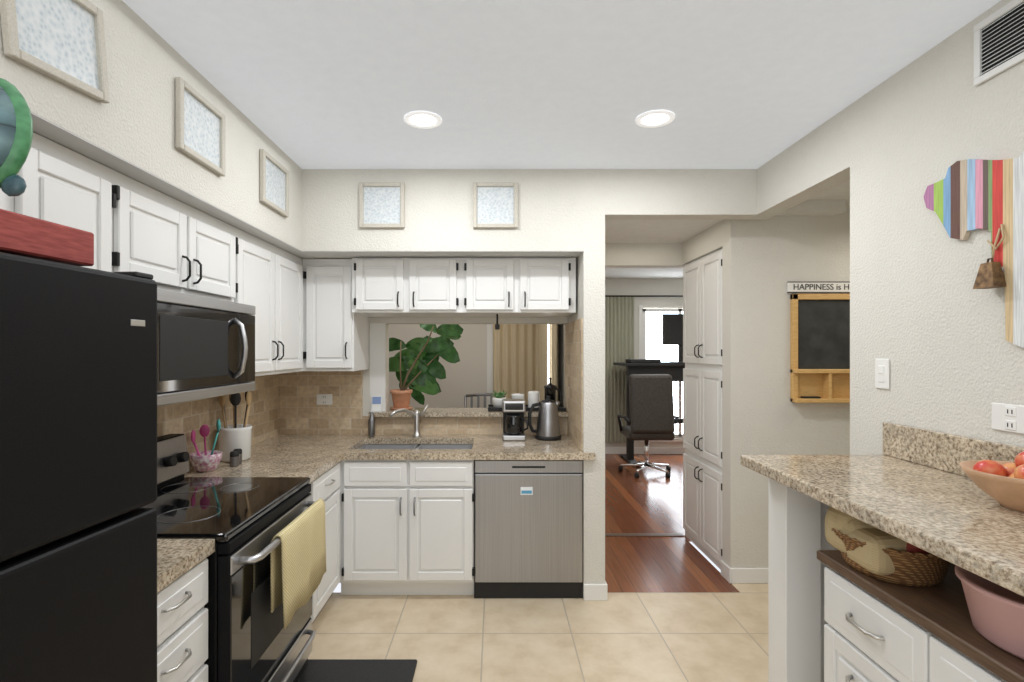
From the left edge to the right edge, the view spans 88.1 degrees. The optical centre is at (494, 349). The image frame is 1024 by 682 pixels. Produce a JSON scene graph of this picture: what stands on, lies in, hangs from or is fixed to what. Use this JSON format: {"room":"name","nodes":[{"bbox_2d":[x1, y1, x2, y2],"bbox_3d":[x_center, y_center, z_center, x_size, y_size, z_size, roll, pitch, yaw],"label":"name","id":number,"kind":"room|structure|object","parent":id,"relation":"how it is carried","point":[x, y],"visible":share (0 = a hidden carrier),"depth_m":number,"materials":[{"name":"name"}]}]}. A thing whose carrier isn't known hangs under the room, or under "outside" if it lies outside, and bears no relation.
{"room":"kitchen","nodes":[
{"label":"kitchen","id":0,"kind":"room"},
{"bbox_2d":[0,0,307,469],"bbox_3d":[-1.370,0.153,1.070,0.540,2.600,5.580,0,0,0],"label":"wall","id":1,"kind":"structure","parent":0,"point":[132,135],"depth_m":1.88,"materials":[{"name":"paint"}]},
{"bbox_2d":[0,165,23,214],"bbox_3d":[-1.354,-0.419,1.073,0.328,0.304,0.455,0,0,0],"label":"upper cabinet","id":2,"kind":"object","parent":1,"relation":"attached to","point":[15,204],"depth_m":1.33,"materials":[{"name":"white wood"}]},
{"bbox_2d":[0,0,109,102],"bbox_3d":[-1.109,-0.812,1.345,0.021,0.280,0.334,0,0,0],"label":"picture frame","id":3,"kind":"object","parent":1,"relation":"attached to","point":[62,41],"visible":1,"depth_m":1.35,"materials":[{"name":"brown wood"}]},
{"bbox_2d":[24,132,123,272],"bbox_3d":[-1.354,-0.219,1.482,0.328,0.704,0.365,0,0,0],"label":"upper cabinet","id":4,"kind":"object","parent":1,"relation":"attached to","point":[66,187],"depth_m":1.52,"materials":[{"name":"white wood"}]},
{"bbox_2d":[124,175,239,302],"bbox_3d":[-1.354,-0.391,2.050,0.328,0.359,0.770,0,0,0],"label":"upper cabinet","id":5,"kind":"object","parent":1,"relation":"attached to","point":[167,242],"depth_m":2.00,"materials":[{"name":"white wood"}]},
{"bbox_2d":[157,288,254,406],"bbox_3d":[-1.274,-0.007,2.046,0.468,0.390,0.755,0,0,0],"label":"microwave","id":6,"kind":"object","parent":5,"relation":"attached to","point":[205,347],"visible":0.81,"depth_m":1.98,"materials":[{"name":"black glass"}]},
{"bbox_2d":[175,77,224,176],"bbox_3d":[-1.109,-0.832,2.005,0.021,0.250,0.310,0,0,0],"label":"picture frame","id":7,"kind":"object","parent":1,"relation":"attached to","point":[199,128],"visible":1,"depth_m":1.98,"materials":[{"name":"brown wood"}]},
{"bbox_2d":[240,230,303,375],"bbox_3d":[-1.354,-0.219,2.857,0.328,0.704,0.845,0,0,0],"label":"upper cabinet","id":8,"kind":"object","parent":1,"relation":"attached to","point":[271,277],"depth_m":2.84,"materials":[{"name":"white wood"}]},
{"bbox_2d":[260,149,288,216],"bbox_3d":[-1.109,-0.832,2.670,0.021,0.250,0.310,0,0,0],"label":"picture frame","id":9,"kind":"object","parent":1,"relation":"attached to","point":[274,184],"visible":1,"depth_m":2.65,"materials":[{"name":"brown wood"}]},
{"bbox_2d":[303,259,368,370],"bbox_3d":[-1.046,-0.219,3.509,0.323,0.704,0.418,0,0,0],"label":"upper cabinet","id":10,"kind":"object","parent":1,"relation":"attached to","point":[344,300],"depth_m":3.30,"materials":[{"name":"white wood"}]},
{"bbox_2d":[389,324,463,409],"bbox_3d":[-0.595,0.094,4.112,0.669,0.693,0.655,0,0,0],"label":"fiddle-leaf fig plant","id":11,"kind":"object","parent":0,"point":[418,358],"visible":0.94,"depth_m":4.29,"materials":[{"name":"plant"}]},
{"bbox_2d":[491,324,557,404],"bbox_3d":[0.248,0.228,4.777,0.535,2.350,1.552,0,0,0],"label":"curtain","id":12,"kind":"object","parent":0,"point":[522,358],"depth_m":5.52,"materials":[{"name":"beige fabric"}]},
{"bbox_2d":[488,378,565,410],"bbox_3d":[0.225,0.316,3.840,0.550,0.232,0.220,0,0,0],"label":"tray","id":13,"kind":"object","parent":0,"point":[550,388],"visible":0.75,"depth_m":3.79,"materials":[{"name":"black"}]},
{"bbox_2d":[308,169,755,599],"bbox_3d":[0.205,0.201,3.457,2.610,2.505,0.765,0,0,0],"label":"wall","id":14,"kind":"structure","parent":0,"point":[438,202],"depth_m":3.07,"materials":[{"name":"paint"}]},
{"bbox_2d":[317,394,331,404],"bbox_3d":[-1.195,0.347,3.706,0.110,0.075,0.009,0,0,0],"label":"outlet","id":15,"kind":"object","parent":14,"relation":"attached to","point":[324,399],"visible":1,"depth_m":3.71,"materials":[{"name":"white plastic"}]},
{"bbox_2d":[359,182,404,227],"bbox_3d":[-0.654,-0.838,3.062,0.262,0.262,0.021,0,0,0],"label":"picture frame","id":16,"kind":"object","parent":14,"relation":"attached to","point":[381,204],"visible":0.98,"depth_m":3.06,"materials":[{"name":"brown wood"}]},
{"bbox_2d":[347,258,462,317],"bbox_3d":[-0.546,-0.401,3.484,0.678,0.339,0.468,0,0,0],"label":"upper cabinet","id":17,"kind":"object","parent":14,"relation":"attached to","point":[376,287],"depth_m":3.25,"materials":[{"name":"white wood"}]},
{"bbox_2d":[473,182,517,227],"bbox_3d":[0.003,-0.838,3.062,0.262,0.262,0.021,0,0,0],"label":"picture frame","id":18,"kind":"object","parent":14,"relation":"attached to","point":[495,204],"visible":0.98,"depth_m":3.06,"materials":[{"name":"brown wood"}]},
{"bbox_2d":[463,258,575,317],"bbox_3d":[0.146,-0.401,3.484,0.707,0.339,0.468,0,0,0],"label":"upper cabinet","id":19,"kind":"object","parent":14,"relation":"attached to","point":[492,287],"depth_m":3.25,"materials":[{"name":"white wood"}]},
{"bbox_2d":[308,583,767,681],"bbox_3d":[0.980,1.478,0.790,5.240,0.050,5.020,0,0,0],"label":"floor","id":20,"kind":"structure","parent":0,"point":[669,637],"depth_m":2.69,"materials":[{"name":"beige tile"}]},
{"bbox_2d":[157,549,214,681],"bbox_3d":[-1.200,1.043,1.468,0.621,0.819,0.385,0,0,0],"label":"base cabinet","id":21,"kind":"object","parent":20,"relation":"on","point":[182,617],"depth_m":1.52,"materials":[{"name":"white wood"}]},
{"bbox_2d":[157,539,214,584],"bbox_3d":[-1.196,0.613,1.469,0.630,0.040,0.387,0,0,0],"label":"countertop","id":22,"kind":"structure","parent":21,"relation":"on","point":[173,555],"depth_m":1.55,"materials":[{"name":"beige stone"}]},
{"bbox_2d":[141,434,325,681],"bbox_3d":[-1.119,0.918,2.046,0.741,1.070,0.759,0,0,0],"label":"stove","id":23,"kind":"object","parent":20,"relation":"on","point":[266,565],"visible":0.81,"depth_m":1.95,"materials":[{"name":"black metal"}]},
{"bbox_2d":[270,498,325,629],"bbox_3d":[-0.779,0.840,2.135,0.060,0.351,0.471,0,0,0],"label":"towel","id":24,"kind":"object","parent":23,"relation":"hanging from","point":[298,563],"depth_m":2.05,"materials":[{"name":"yellow fabric"}]},
{"bbox_2d":[308,457,356,621],"bbox_3d":[-1.167,1.043,2.763,0.686,0.819,0.665,0,0,0],"label":"base cabinet","id":25,"kind":"object","parent":20,"relation":"on","point":[337,486],"depth_m":3.02,"materials":[{"name":"white wood"}]},
{"bbox_2d":[184,435,364,480],"bbox_3d":[-1.196,0.613,3.070,0.630,0.040,1.283,0,0,0],"label":"countertop","id":26,"kind":"structure","parent":25,"relation":"on","point":[281,455],"depth_m":2.92,"materials":[{"name":"beige stone"}]},
{"bbox_2d":[189,419,221,471],"bbox_3d":[-1.420,0.466,2.600,0.144,0.252,0.144,0,0,0],"label":"floral bowl","id":27,"kind":"object","parent":26,"relation":"on","point":[205,460],"visible":1,"depth_m":2.58,"materials":[{"name":"ceramic"}]},
{"bbox_2d":[218,391,251,461],"bbox_3d":[-1.405,0.397,2.860,0.173,0.391,0.172,0,0,0],"label":"utensil crock","id":28,"kind":"object","parent":26,"relation":"on","point":[235,435],"visible":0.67,"depth_m":2.80,"materials":[{"name":"white ceramic"}]},
{"bbox_2d":[230,449,241,466],"bbox_3d":[-1.331,0.554,2.700,0.042,0.075,0.041,0,0,0],"label":"shaker","id":29,"kind":"object","parent":26,"relation":"on","point":[235,457],"visible":1,"depth_m":2.67,"materials":[{"name":"metal"}]},
{"bbox_2d":[341,434,584,460],"bbox_3d":[-0.188,0.613,3.379,1.386,0.040,0.666,0,0,0],"label":"countertop","id":30,"kind":"structure","parent":25,"relation":"on","point":[485,447],"depth_m":3.09,"materials":[{"name":"beige stone"}]},
{"bbox_2d":[365,412,376,436],"bbox_3d":[-0.845,0.506,3.617,0.048,0.172,0.066,0,0,0],"label":"soap dispenser","id":31,"kind":"object","parent":30,"relation":"on","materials":[{"name":"silver metal"}]},
{"bbox_2d":[370,396,381,411],"bbox_3d":[-0.828,0.378,3.689,0.075,0.109,0.047,0,0,0],"label":"card stand","id":32,"kind":"object","parent":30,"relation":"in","point":[376,405],"visible":1,"depth_m":3.70,"materials":[{"name":"white plastic"}]},
{"bbox_2d":[389,405,428,436],"bbox_3d":[-0.577,0.483,3.559,0.245,0.218,0.197,0,0,0],"label":"faucet","id":33,"kind":"object","parent":30,"relation":"on","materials":[{"name":"silver metal"}]},
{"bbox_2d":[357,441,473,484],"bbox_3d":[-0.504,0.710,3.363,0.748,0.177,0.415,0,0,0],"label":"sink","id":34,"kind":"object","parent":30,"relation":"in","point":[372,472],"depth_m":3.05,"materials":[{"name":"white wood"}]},
{"bbox_2d":[502,399,527,440],"bbox_3d":[0.135,0.462,3.529,0.169,0.260,0.172,0,0,0],"label":"coffee maker","id":35,"kind":"object","parent":30,"relation":"on","point":[514,410],"visible":1,"depth_m":3.45,"materials":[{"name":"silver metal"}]},
{"bbox_2d":[528,396,560,440],"bbox_3d":[0.331,0.448,3.530,0.225,0.288,0.176,0,0,0],"label":"kettle","id":36,"kind":"object","parent":30,"relation":"on","point":[548,427],"visible":1,"depth_m":3.48,"materials":[{"name":"silver metal"}]},
{"bbox_2d":[297,659,416,681],"bbox_3d":[-0.620,1.444,1.905,0.520,0.017,1.110,0,0,0],"label":"floor mat","id":37,"kind":"object","parent":20,"relation":"on","point":[359,670],"visible":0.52,"depth_m":2.37,"materials":[{"name":"rubber"}]},
{"bbox_2d":[474,460,582,597],"bbox_3d":[0.195,1.043,3.385,0.634,0.816,0.650,0,0,0],"label":"dishwasher","id":38,"kind":"object","parent":20,"relation":"on","point":[528,528],"visible":0.94,"depth_m":3.06,"materials":[{"name":"silver metal"}]},
{"bbox_2d":[740,422,1023,681],"bbox_3d":[1.232,0.865,0.720,0.576,1.174,2.640,0,0,0],"label":"countertop","id":39,"kind":"structure","parent":20,"relation":"on","point":[917,487],"depth_m":1.74,"materials":[{"name":"stone"}]},
{"bbox_2d":[959,452,1023,511],"bbox_3d":[1.355,0.322,1.340,0.270,0.160,0.270,0,0,0],"label":"fruit bowl","id":40,"kind":"object","parent":39,"relation":"on","point":[1001,483],"visible":1,"depth_m":1.33,"materials":[{"name":"brown wood"}]},
{"bbox_2d":[817,550,1023,681],"bbox_3d":[1.248,1.043,0.539,0.507,0.820,2.278,0,0,0],"label":"drawer unit","id":41,"kind":"object","parent":20,"relation":"on","point":[876,630],"visible":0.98,"depth_m":1.37,"materials":[{"name":"white"}]},
{"bbox_2d":[825,507,949,586],"bbox_3d":[1.140,0.550,1.525,0.286,0.164,0.310,0,0,0],"label":"basket","id":42,"kind":"object","parent":41,"relation":"on","point":[862,547],"visible":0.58,"depth_m":1.43,"materials":[{"name":"wicker"}]},
{"bbox_2d":[955,565,1023,659],"bbox_3d":[1.185,0.569,1.120,0.320,0.127,0.320,0,0,0],"label":"tub","id":43,"kind":"object","parent":41,"relation":"on","point":[996,611],"visible":0.69,"depth_m":1.11,"materials":[{"name":"pink plastic"}]},
{"bbox_2d":[122,0,1000,278],"bbox_3d":[0.740,-0.995,2.840,5.720,0.315,9.120,0,0,0],"label":"ceiling","id":44,"kind":"structure","parent":0,"point":[510,84],"depth_m":2.01,"materials":[{"name":"paint"}]},
{"bbox_2d":[404,111,441,128],"bbox_3d":[-0.328,-1.048,2.410,0.170,0.007,0.170,0,0,0],"label":"recessed light","id":45,"kind":"object","parent":44,"relation":"in","point":[423,119],"visible":0.98,"depth_m":2.41,"materials":[{"name":"white plastic"}]},
{"bbox_2d":[636,110,674,127],"bbox_3d":[0.726,-1.048,2.400,0.170,0.007,0.170,0,0,0],"label":"recessed light","id":46,"kind":"object","parent":44,"relation":"in","point":[654,118],"visible":0.98,"depth_m":2.40,"materials":[{"name":"white plastic"}]},
{"bbox_2d":[584,169,607,583],"bbox_3d":[0.573,0.153,5.298,0.133,2.600,4.445,0,0,0],"label":"wall","id":47,"kind":"structure","parent":0,"point":[595,180],"depth_m":3.07,"materials":[{"name":"paint"}]},
{"bbox_2d":[487,324,490,407],"bbox_3d":[-0.052,0.253,5.585,0.065,2.400,0.029,0,0,0],"label":"curtain","id":48,"kind":"object","parent":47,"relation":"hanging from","point":[488,325],"depth_m":5.57,"materials":[{"name":"white fabric"}]},
{"bbox_2d":[596,581,606,600],"bbox_3d":[0.646,1.405,3.606,0.012,0.095,1.087,0,0,0],"label":"baseboard","id":49,"kind":"structure","parent":47,"relation":"attached to","point":[602,588],"depth_m":3.06,"materials":[{"name":"white wood"}]},
{"bbox_2d":[608,243,679,446],"bbox_3d":[2.125,0.153,4.210,2.910,2.600,0.120,0,0,0],"label":"wall","id":50,"kind":"structure","parent":0,"point":[620,255],"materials":[{"name":"paint"}]},
{"bbox_2d":[605,295,682,442],"bbox_3d":[2.340,0.263,7.329,1.720,2.041,0.049,0,0,0],"label":"curtain","id":51,"kind":"object","parent":50,"relation":"hanging from","point":[619,328],"visible":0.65,"depth_m":7.33,"materials":[{"name":"grey fabric"}]},
{"bbox_2d":[605,447,684,453],"bbox_3d":[2.120,1.405,7.394,2.960,0.095,0.012,0,0,0],"label":"baseboard","id":52,"kind":"structure","parent":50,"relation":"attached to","point":[608,450],"depth_m":7.39,"materials":[{"name":"white"}]},
{"bbox_2d":[639,305,682,441],"bbox_3d":[2.580,0.323,7.374,1.140,1.900,0.050,0,0,0],"label":"window","id":53,"kind":"structure","parent":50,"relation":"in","point":[651,346],"depth_m":7.39,"materials":[{"name":"white glass"}]},
{"bbox_2d":[605,454,738,591],"bbox_3d":[0.740,1.475,5.285,5.720,0.056,4.230,0,0,0],"label":"floor","id":54,"kind":"structure","parent":0,"point":[649,547],"depth_m":4.13,"materials":[{"name":"brown wood"}]},
{"bbox_2d":[464,393,504,407],"bbox_3d":[-0.100,0.939,5.014,0.420,1.029,0.469,0,0,0],"label":"dining chair","id":55,"kind":"object","parent":54,"relation":"on","point":[478,395],"visible":0.19,"depth_m":5.21,"materials":[{"name":"metal"}]},
{"bbox_2d":[617,374,678,477],"bbox_3d":[1.790,0.866,6.273,0.636,1.174,0.613,0,0,0],"label":"office chair","id":56,"kind":"object","parent":54,"relation":"on","point":[651,406],"visible":1,"depth_m":6.01,"materials":[{"name":"black leather"}]},
{"bbox_2d":[613,314,684,466],"bbox_3d":[2.335,0.488,6.900,1.430,1.930,0.700,0,0,0],"label":"office desk","id":57,"kind":"object","parent":54,"relation":"on","point":[672,329],"visible":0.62,"depth_m":6.85,"materials":[{"name":"black wood"}]},
{"bbox_2d":[683,249,721,569],"bbox_3d":[1.718,0.393,3.784,0.560,2.119,0.727,0,0,0],"label":"pantry cabinet","id":58,"kind":"object","parent":54,"relation":"on","point":[702,401],"visible":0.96,"depth_m":3.73,"materials":[{"name":"white wood"}]},
{"bbox_2d":[680,224,719,446],"bbox_3d":[1.785,0.153,3.785,0.670,2.600,0.690,0,0,0],"label":"wall","id":59,"kind":"structure","parent":0,"point":[707,242],"depth_m":3.82,"materials":[{"name":"paint"}]},
{"bbox_2d":[720,224,743,567],"bbox_3d":[2.525,0.153,3.360,2.110,2.600,0.120,0,0,0],"label":"wall","id":60,"kind":"structure","parent":0,"point":[731,235],"depth_m":3.30,"materials":[{"name":"paint"}]},
{"bbox_2d":[726,565,767,583],"bbox_3d":[2.529,1.405,3.294,2.142,0.095,0.012,0,0,0],"label":"baseboard","id":61,"kind":"structure","parent":60,"relation":"attached to","point":[733,575],"depth_m":3.29,"materials":[{"name":"white wood"}]},
{"bbox_2d":[744,0,1023,567],"bbox_3d":[1.583,0.153,0.738,0.120,2.600,4.915,0,0,0],"label":"wall","id":62,"kind":"structure","parent":0,"point":[926,320],"depth_m":2.04,"materials":[{"name":"paint"}]},
{"bbox_2d":[787,282,849,292],"bbox_3d":[2.150,-0.390,3.290,0.660,0.070,0.017,0,0,0],"label":"sign","id":63,"kind":"object","parent":62,"relation":"attached to","point":[818,287],"visible":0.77,"depth_m":3.28,"materials":[{"name":"white wood"}]},
{"bbox_2d":[790,294,849,402],"bbox_3d":[2.150,-0.012,3.264,0.620,0.670,0.070,0,0,0],"label":"chalkboard","id":64,"kind":"object","parent":62,"relation":"attached to","point":[819,348],"visible":0.52,"depth_m":3.29,"materials":[{"name":"brown wood"}]},
{"bbox_2d":[875,359,889,388],"bbox_3d":[1.516,0.093,2.075,0.010,0.118,0.075,0,0,0],"label":"light switch","id":65,"kind":"object","parent":62,"relation":"attached to","point":[882,373],"visible":1,"depth_m":2.07,"materials":[{"name":"white plastic"}]},
{"bbox_2d":[924,151,1023,347],"bbox_3d":[1.494,-0.317,1.564,0.055,0.660,0.588,0,0,0],"label":"art","id":66,"kind":"object","parent":62,"relation":"attached to","point":[963,199],"visible":0.98,"depth_m":1.58,"materials":[{"name":"multicoloured wood"}]},
{"bbox_2d":[974,0,1023,85],"bbox_3d":[1.516,-0.927,1.361,0.010,0.190,0.622,0,0,0],"label":"air vent","id":67,"kind":"object","parent":62,"relation":"in","point":[999,41],"visible":1,"depth_m":1.59,"materials":[{"name":"white metal"}]},
{"bbox_2d":[992,402,1023,433],"bbox_3d":[1.517,0.201,1.555,0.009,0.082,0.125,0,0,0],"label":"electrical outlet","id":68,"kind":"object","parent":62,"relation":"attached to","point":[1008,417],"visible":1,"depth_m":1.56,"materials":[{"name":"white plastic"}]}
]}

